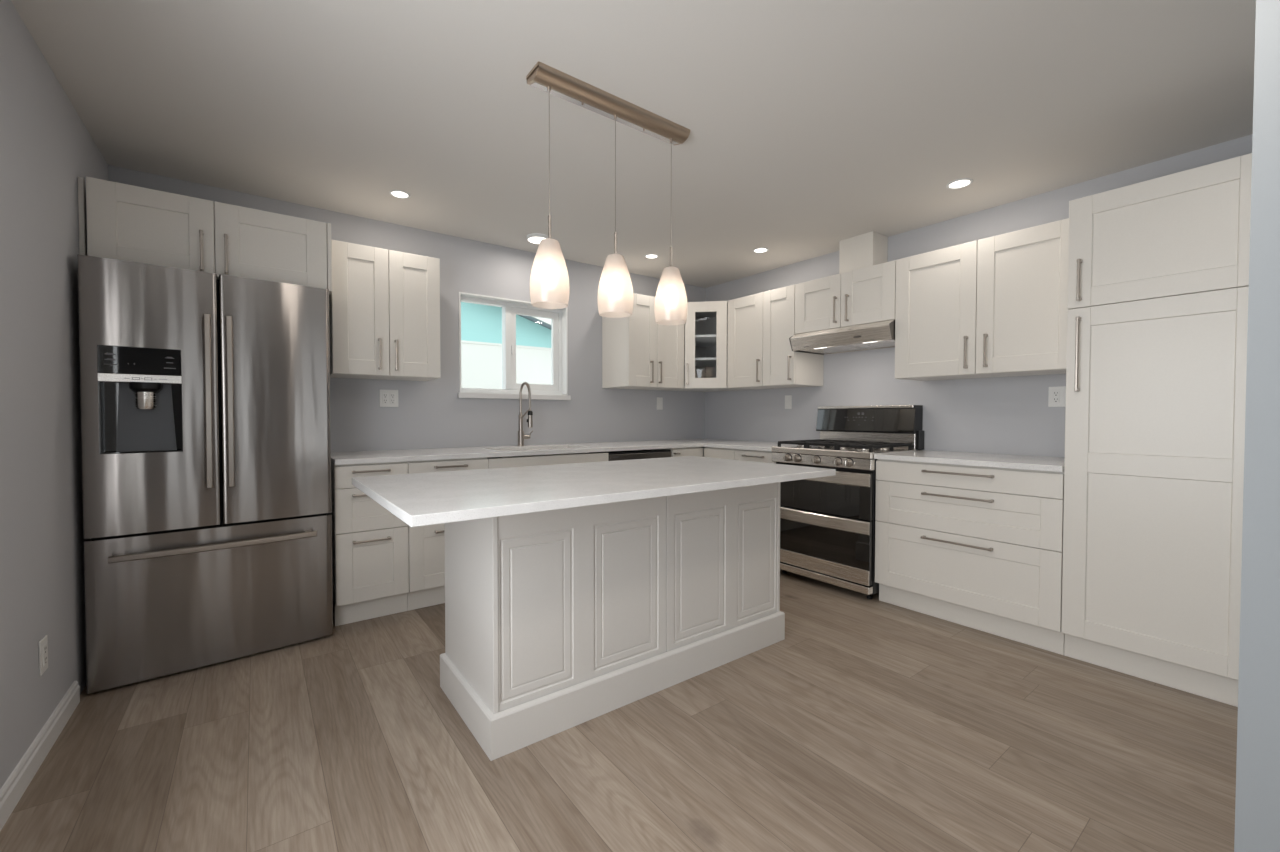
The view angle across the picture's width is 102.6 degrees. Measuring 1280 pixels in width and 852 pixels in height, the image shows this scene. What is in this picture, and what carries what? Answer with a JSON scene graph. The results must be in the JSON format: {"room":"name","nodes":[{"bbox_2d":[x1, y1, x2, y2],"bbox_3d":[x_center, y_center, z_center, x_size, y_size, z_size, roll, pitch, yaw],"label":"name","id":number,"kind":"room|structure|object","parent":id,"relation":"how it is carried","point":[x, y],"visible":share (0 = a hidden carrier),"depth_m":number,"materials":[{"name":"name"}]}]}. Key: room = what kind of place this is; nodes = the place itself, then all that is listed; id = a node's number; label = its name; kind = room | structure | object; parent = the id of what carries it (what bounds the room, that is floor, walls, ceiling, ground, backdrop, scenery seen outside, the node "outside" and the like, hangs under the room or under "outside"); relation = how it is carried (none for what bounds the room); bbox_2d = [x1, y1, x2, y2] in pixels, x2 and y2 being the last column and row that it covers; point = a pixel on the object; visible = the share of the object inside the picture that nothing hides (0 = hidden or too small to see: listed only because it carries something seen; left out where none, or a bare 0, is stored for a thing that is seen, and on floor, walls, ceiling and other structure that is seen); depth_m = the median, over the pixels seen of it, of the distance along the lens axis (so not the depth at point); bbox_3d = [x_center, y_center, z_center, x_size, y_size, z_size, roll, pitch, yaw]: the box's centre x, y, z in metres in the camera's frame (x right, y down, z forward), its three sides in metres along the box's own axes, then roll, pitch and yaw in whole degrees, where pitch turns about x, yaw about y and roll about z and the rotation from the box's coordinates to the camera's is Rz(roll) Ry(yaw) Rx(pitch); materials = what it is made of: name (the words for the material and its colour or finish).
{"room":"kitchen","nodes":[
{"label":"kitchen","id":0,"kind":"room"},
{"bbox_2d":[0,0,107,788],"bbox_3d":[-0.378,-0.054,-0.620,0.150,2.461,8.150,-1,2,-37],"label":"wall","id":1,"kind":"structure","parent":0,"point":[45,144],"depth_m":1.75,"materials":[{"name":"paint"}]},
{"bbox_2d":[0,681,79,830],"bbox_3d":[-0.119,1.136,-0.806,0.014,0.090,7.200,-1,2,-37],"label":"baseboard","id":2,"kind":"structure","parent":1,"relation":"attached to","point":[11,792],"depth_m":1.67,"materials":[{"name":"paint"}]},
{"bbox_2d":[39,635,47,675],"bbox_3d":[-2.055,0.790,1.766,0.008,0.117,0.072,-1,2,-37],"label":"wall outlet","id":3,"kind":"object","parent":1,"relation":"attached to","point":[43,643],"visible":1,"depth_m":1.75,"materials":[{"name":"white plastic"}]},
{"bbox_2d":[43,643,46,665],"bbox_3d":[-2.053,0.790,1.768,0.003,0.068,0.034,-1,2,-37],"label":"receptacle","id":4,"kind":"object","parent":3,"relation":"attached to","point":[44,644],"depth_m":1.77,"materials":[{"name":"white plastic"}]},
{"bbox_2d":[108,165,705,456],"bbox_3d":[-1.094,-0.153,4.035,4.590,2.461,0.160,-1,2,-37],"label":"wall","id":5,"kind":"structure","parent":0,"point":[429,414],"depth_m":3.82,"materials":[{"name":"paint"}]},
{"bbox_2d":[78,176,331,294],"bbox_3d":[-2.192,-0.898,2.686,0.931,0.360,0.652,-1,2,-37],"label":"upper cabinet","id":6,"kind":"object","parent":5,"relation":"attached to","point":[125,222],"visible":0.86,"depth_m":2.41,"materials":[{"name":"paint"}]},
{"bbox_2d":[329,240,440,380],"bbox_3d":[-1.629,-0.690,3.251,0.598,0.763,0.432,-1,2,-37],"label":"upper cabinet","id":7,"kind":"object","parent":5,"relation":"attached to","point":[384,304],"visible":0.96,"depth_m":3.09,"materials":[{"name":"paint"}]},
{"bbox_2d":[379,390,397,406],"bbox_3d":[-1.702,-0.187,3.473,0.118,0.117,0.008,-1,2,-37],"label":"wall outlet","id":8,"kind":"object","parent":5,"relation":"attached to","point":[387,398],"visible":1,"depth_m":3.47,"materials":[{"name":"white plastic"}]},
{"bbox_2d":[382,393,387,402],"bbox_3d":[-1.719,-0.187,3.458,0.034,0.068,0.003,-1,2,-37],"label":"receptacle","id":9,"kind":"object","parent":8,"relation":"attached to","point":[384,395],"depth_m":3.46,"materials":[{"name":"white plastic"}]},
{"bbox_2d":[390,393,394,403],"bbox_3d":[-1.682,-0.187,3.485,0.034,0.068,0.003,-1,2,-37],"label":"receptacle","id":10,"kind":"object","parent":8,"relation":"attached to","point":[392,395],"depth_m":3.48,"materials":[{"name":"white plastic"}]},
{"bbox_2d":[457,292,570,399],"bbox_3d":[-1.004,-0.600,4.069,0.926,0.776,0.189,-1,2,-37],"label":"window","id":11,"kind":"structure","parent":5,"relation":"in","point":[558,389],"depth_m":4.10,"materials":[{"name":"white plastic"}]},
{"bbox_2d":[602,293,683,389],"bbox_3d":[0.041,-0.714,4.502,0.608,0.763,0.432,-1,2,-37],"label":"upper cabinet","id":12,"kind":"object","parent":5,"relation":"attached to","point":[640,353],"visible":0.94,"depth_m":4.33,"materials":[{"name":"paint"}]},
{"bbox_2d":[657,397,662,409],"bbox_3d":[0.189,-0.214,4.890,0.072,0.117,0.009,-1,2,-37],"label":"wall switch","id":13,"kind":"object","parent":5,"relation":"attached to","point":[659,399],"visible":1,"depth_m":4.89,"materials":[{"name":"white plastic"}]},
{"bbox_2d":[0,569,1237,851],"bbox_3d":[1.349,1.208,0.803,4.590,0.120,8.310,-1,2,-37],"label":"floor","id":14,"kind":"structure","parent":0,"point":[874,725],"depth_m":1.72,"materials":[{"name":"brown wood"}]},
{"bbox_2d":[77,255,332,692],"bbox_3d":[-2.121,0.201,2.586,0.884,1.812,0.693,-1,2,-41],"label":"refrigerator","id":15,"kind":"object","parent":14,"relation":"on","point":[205,399],"visible":1,"depth_m":2.32,"materials":[{"name":"grey metal"}]},
{"bbox_2d":[330,462,408,625],"bbox_3d":[-1.671,0.649,3.110,0.370,0.894,0.652,-1,2,-37],"label":"base cabinet","id":16,"kind":"object","parent":14,"relation":"on","point":[370,544],"visible":0.84,"depth_m":2.86,"materials":[{"name":"paint"}]},
{"bbox_2d":[331,439,796,464],"bbox_3d":[-0.258,0.175,3.702,3.356,0.030,1.385,-1,2,-37],"label":"countertop","id":17,"kind":"structure","parent":16,"relation":"on","point":[381,456],"depth_m":3.57,"materials":[{"name":"white stone"}]},
{"bbox_2d":[517,382,532,445],"bbox_3d":[-0.854,-0.090,3.907,0.114,0.492,0.190,-1,2,-37],"label":"kitchen faucet","id":18,"kind":"object","parent":17,"relation":"on","point":[521,436],"visible":0.99,"depth_m":3.93,"materials":[{"name":"silver metal"}]},
{"bbox_2d":[487,452,588,458],"bbox_3d":[-0.754,0.287,3.769,0.719,0.194,0.384,-1,2,-37],"label":"sink","id":19,"kind":"object","parent":17,"relation":"in","point":[588,452],"visible":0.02,"depth_m":3.59,"materials":[{"name":"silver metal"}]},
{"bbox_2d":[407,458,487,610],"bbox_3d":[-1.332,0.644,3.364,0.476,0.894,0.652,-1,2,-37],"label":"base cabinet","id":20,"kind":"object","parent":14,"relation":"on","point":[426,543],"visible":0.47,"depth_m":3.07,"materials":[{"name":"paint"}]},
{"bbox_2d":[488,453,607,468],"bbox_3d":[-0.774,0.641,3.782,0.915,0.884,0.652,-1,2,-37],"label":"base cabinet","id":21,"kind":"object","parent":14,"relation":"on","point":[592,457],"visible":0.06,"depth_m":3.50,"materials":[{"name":"paint"}]},
{"bbox_2d":[440,482,784,760],"bbox_3d":[-0.053,0.675,2.421,1.566,0.874,0.594,-1,2,-37],"label":"kitchen island","id":22,"kind":"object","parent":14,"relation":"on","point":[559,620],"visible":0.75,"depth_m":2.02,"materials":[{"name":"paint"}]},
{"bbox_2d":[352,456,835,526],"bbox_3d":[-0.129,0.225,2.290,1.906,0.030,1.015,-1,2,-37],"label":"island countertop","id":23,"kind":"structure","parent":22,"relation":"on","point":[430,498],"depth_m":1.94,"materials":[{"name":"white stone"}]},
{"bbox_2d":[589,450,670,460],"bbox_3d":[-0.151,0.634,4.236,0.614,0.879,0.639,-1,2,-37],"label":"dishwasher","id":24,"kind":"object","parent":14,"relation":"on","point":[630,454],"visible":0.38,"depth_m":4.02,"materials":[{"name":"grey metal"}]},
{"bbox_2d":[648,447,702,456],"bbox_3d":[0.229,0.621,4.534,0.339,0.894,0.652,-1,2,-37],"label":"base cabinet","id":25,"kind":"object","parent":14,"relation":"on","point":[691,451],"visible":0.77,"depth_m":4.29,"materials":[{"name":"paint"}]},
{"bbox_2d":[704,447,735,459],"bbox_3d":[0.899,0.624,4.446,0.622,0.894,0.355,-1,2,-37],"label":"base cabinet","id":26,"kind":"object","parent":14,"relation":"on","point":[722,453],"visible":0.12,"depth_m":4.24,"materials":[{"name":"paint"}]},
{"bbox_2d":[735,449,780,569],"bbox_3d":[1.114,0.630,4.131,0.656,0.894,0.403,-1,2,-37],"label":"base cabinet","id":27,"kind":"object","parent":14,"relation":"on","point":[744,455],"visible":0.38,"depth_m":3.94,"materials":[{"name":"paint"}]},
{"bbox_2d":[771,405,923,598],"bbox_3d":[1.443,0.471,3.634,0.718,1.234,0.770,-1,2,-37],"label":"gas range","id":28,"kind":"object","parent":14,"relation":"on","point":[827,524],"visible":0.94,"depth_m":3.46,"materials":[{"name":"silver metal"}]},
{"bbox_2d":[772,445,915,458],"bbox_3d":[1.421,0.173,3.620,0.581,0.040,0.756,-1,2,-37],"label":"cooktop","id":29,"kind":"object","parent":28,"relation":"in","point":[801,451],"depth_m":3.45,"materials":[{"name":"silver metal"}]},
{"bbox_2d":[875,459,1064,654],"bbox_3d":[1.970,0.655,2.989,0.656,0.894,0.922,-1,2,-37],"label":"base cabinet","id":30,"kind":"object","parent":14,"relation":"on","point":[980,548],"visible":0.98,"depth_m":2.74,"materials":[{"name":"paint"}]},
{"bbox_2d":[874,450,1064,471],"bbox_3d":[1.977,0.193,2.984,0.642,0.030,0.923,-1,2,-37],"label":"countertop","id":31,"kind":"structure","parent":30,"relation":"on","point":[1039,463],"depth_m":2.85,"materials":[{"name":"white stone"}]},
{"bbox_2d":[1061,153,1251,706],"bbox_3d":[2.432,0.029,2.361,0.656,2.172,0.611,-1,2,-37],"label":"pantry cabinet","id":32,"kind":"object","parent":14,"relation":"on","point":[1157,300],"visible":0.97,"depth_m":2.18,"materials":[{"name":"paint"}]},
{"bbox_2d":[11,0,1255,287],"bbox_3d":[1.351,-1.387,0.748,4.590,0.150,8.310,-1,2,-37],"label":"ceiling","id":33,"kind":"structure","parent":0,"point":[814,125],"depth_m":2.14,"materials":[{"name":"paint"}]},
{"bbox_2d":[389,190,409,198],"bbox_3d":[-1.409,-1.359,3.008,0.112,0.006,0.112,-1,2,-37],"label":"recessed light","id":34,"kind":"object","parent":33,"relation":"in","point":[396,193],"visible":1,"depth_m":3.00,"materials":[{"name":"white plastic"}]},
{"bbox_2d":[527,233,547,243],"bbox_3d":[-0.742,-1.364,3.736,0.164,0.025,0.164,-1,2,-37],"label":"recessed light","id":35,"kind":"object","parent":33,"relation":"in","point":[535,238],"visible":0.7,"depth_m":3.69,"materials":[{"name":"white plastic"}]},
{"bbox_2d":[526,62,689,324],"bbox_3d":[-0.103,-0.906,2.158,0.766,0.872,0.152,-1,2,-37],"label":"pendant light","id":36,"kind":"object","parent":33,"relation":"hanging from","point":[549,278],"visible":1,"depth_m":2.10,"materials":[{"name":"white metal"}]},
{"bbox_2d":[645,254,658,258],"bbox_3d":[0.095,-1.382,4.175,0.116,0.006,0.116,-1,2,-37],"label":"recessed light","id":37,"kind":"object","parent":33,"relation":"in","point":[649,256],"visible":1,"depth_m":4.17,"materials":[{"name":"white plastic"}]},
{"bbox_2d":[753,247,768,252],"bbox_3d":[0.948,-1.378,4.021,0.124,0.006,0.124,-1,2,-37],"label":"recessed light","id":38,"kind":"object","parent":33,"relation":"in","point":[762,249],"visible":1,"depth_m":4.02,"materials":[{"name":"white plastic"}]},
{"bbox_2d":[946,178,972,188],"bbox_3d":[1.787,-1.353,2.866,0.128,0.006,0.128,-1,2,-37],"label":"recessed light","id":39,"kind":"object","parent":33,"relation":"in","point":[960,183],"visible":1,"depth_m":2.86,"materials":[{"name":"white plastic"}]},
{"bbox_2d":[705,134,1252,456],"bbox_3d":[3.174,-0.107,2.043,0.150,2.461,8.150,-1,2,-37],"label":"wall","id":40,"kind":"structure","parent":0,"point":[1012,415],"depth_m":3.44,"materials":[{"name":"paint"}]},
{"bbox_2d":[664,301,755,391],"bbox_3d":[0.610,-0.720,4.781,0.652,0.763,0.668,-1,2,-37],"label":"upper cabinet","id":41,"kind":"object","parent":40,"relation":"attached to","point":[706,325],"visible":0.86,"depth_m":4.53,"materials":[{"name":"paint"}]},
{"bbox_2d":[684,334,715,346],"bbox_3d":[0.613,-0.804,4.782,0.603,0.020,0.628,-1,2,-37],"label":"shelf","id":42,"kind":"object","parent":41,"relation":"attached to","point":[700,340],"depth_m":4.76,"materials":[{"name":"white wood"}]},
{"bbox_2d":[684,357,715,366],"bbox_3d":[0.613,-0.602,4.786,0.603,0.020,0.628,-1,2,-37],"label":"shelf","id":43,"kind":"object","parent":41,"relation":"attached to","point":[699,362],"depth_m":4.77,"materials":[{"name":"white wood"}]},
{"bbox_2d":[727,285,823,388],"bbox_3d":[1.112,-0.709,4.303,0.420,0.763,0.696,-1,2,-37],"label":"upper cabinet","id":44,"kind":"object","parent":40,"relation":"attached to","point":[760,355],"visible":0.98,"depth_m":4.14,"materials":[{"name":"paint"}]},
{"bbox_2d":[785,395,791,408],"bbox_3d":[1.282,-0.207,4.432,0.009,0.117,0.072,-1,2,-37],"label":"wall switch","id":45,"kind":"object","parent":40,"relation":"attached to","point":[788,398],"visible":1,"depth_m":4.43,"materials":[{"name":"white plastic"}]},
{"bbox_2d":[789,320,894,354],"bbox_3d":[1.540,-0.631,3.710,0.447,0.130,0.769,-1,2,-37],"label":"range hood","id":46,"kind":"object","parent":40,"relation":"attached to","point":[876,335],"visible":0.88,"depth_m":3.60,"materials":[{"name":"silver metal"}]},
{"bbox_2d":[795,260,895,333],"bbox_3d":[1.553,-0.888,3.712,0.420,0.381,0.768,-1,2,-37],"label":"upper cabinet","id":47,"kind":"object","parent":40,"relation":"attached to","point":[866,295],"visible":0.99,"depth_m":3.56,"materials":[{"name":"paint"}]},
{"bbox_2d":[839,231,887,273],"bbox_3d":[1.642,-1.227,3.769,0.204,0.294,0.259,-1,2,-37],"label":"duct cover","id":48,"kind":"object","parent":47,"relation":"on","point":[868,249],"visible":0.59,"depth_m":3.69,"materials":[{"name":"paint"}]},
{"bbox_2d":[895,218,1068,380],"bbox_3d":[2.063,-0.682,3.035,0.420,0.763,0.930,-1,2,-37],"label":"upper cabinet","id":49,"kind":"object","parent":40,"relation":"attached to","point":[995,306],"visible":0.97,"depth_m":2.89,"materials":[{"name":"paint"}]},
{"bbox_2d":[1048,386,1065,406],"bbox_3d":[2.409,-0.168,2.930,0.009,0.117,0.118,-1,2,-37],"label":"wall outlet","id":50,"kind":"object","parent":40,"relation":"attached to","point":[1057,395],"visible":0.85,"depth_m":2.94,"materials":[{"name":"white plastic"}]},
{"bbox_2d":[1052,391,1059,402],"bbox_3d":[2.393,-0.168,2.947,0.003,0.068,0.034,-1,2,-37],"label":"receptacle","id":51,"kind":"object","parent":50,"relation":"attached to","point":[1055,394],"depth_m":2.95,"materials":[{"name":"white plastic"}]},
{"bbox_2d":[1234,0,1279,851],"bbox_3d":[2.253,-0.102,1.754,1.670,2.461,0.133,-1,2,-37],"label":"wall partition","id":52,"kind":"structure","parent":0,"point":[1257,801],"depth_m":1.28,"materials":[{"name":"paint"}]},
{"label":"outside","id":53,"kind":"structure","parent":0,"visible":0},
{"bbox_3d":[-5.850,1.610,10.658,24.000,0.150,15.600,-1,2,-37],"label":"ground","id":54,"kind":"structure","parent":53,"visible":0},
{"bbox_2d":[461,302,550,388],"bbox_3d":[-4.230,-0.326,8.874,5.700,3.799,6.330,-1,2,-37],"label":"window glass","id":55,"kind":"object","parent":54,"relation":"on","point":[481,325],"visible":0.03,"depth_m":7.00,"materials":[{"name":"clear glass"}]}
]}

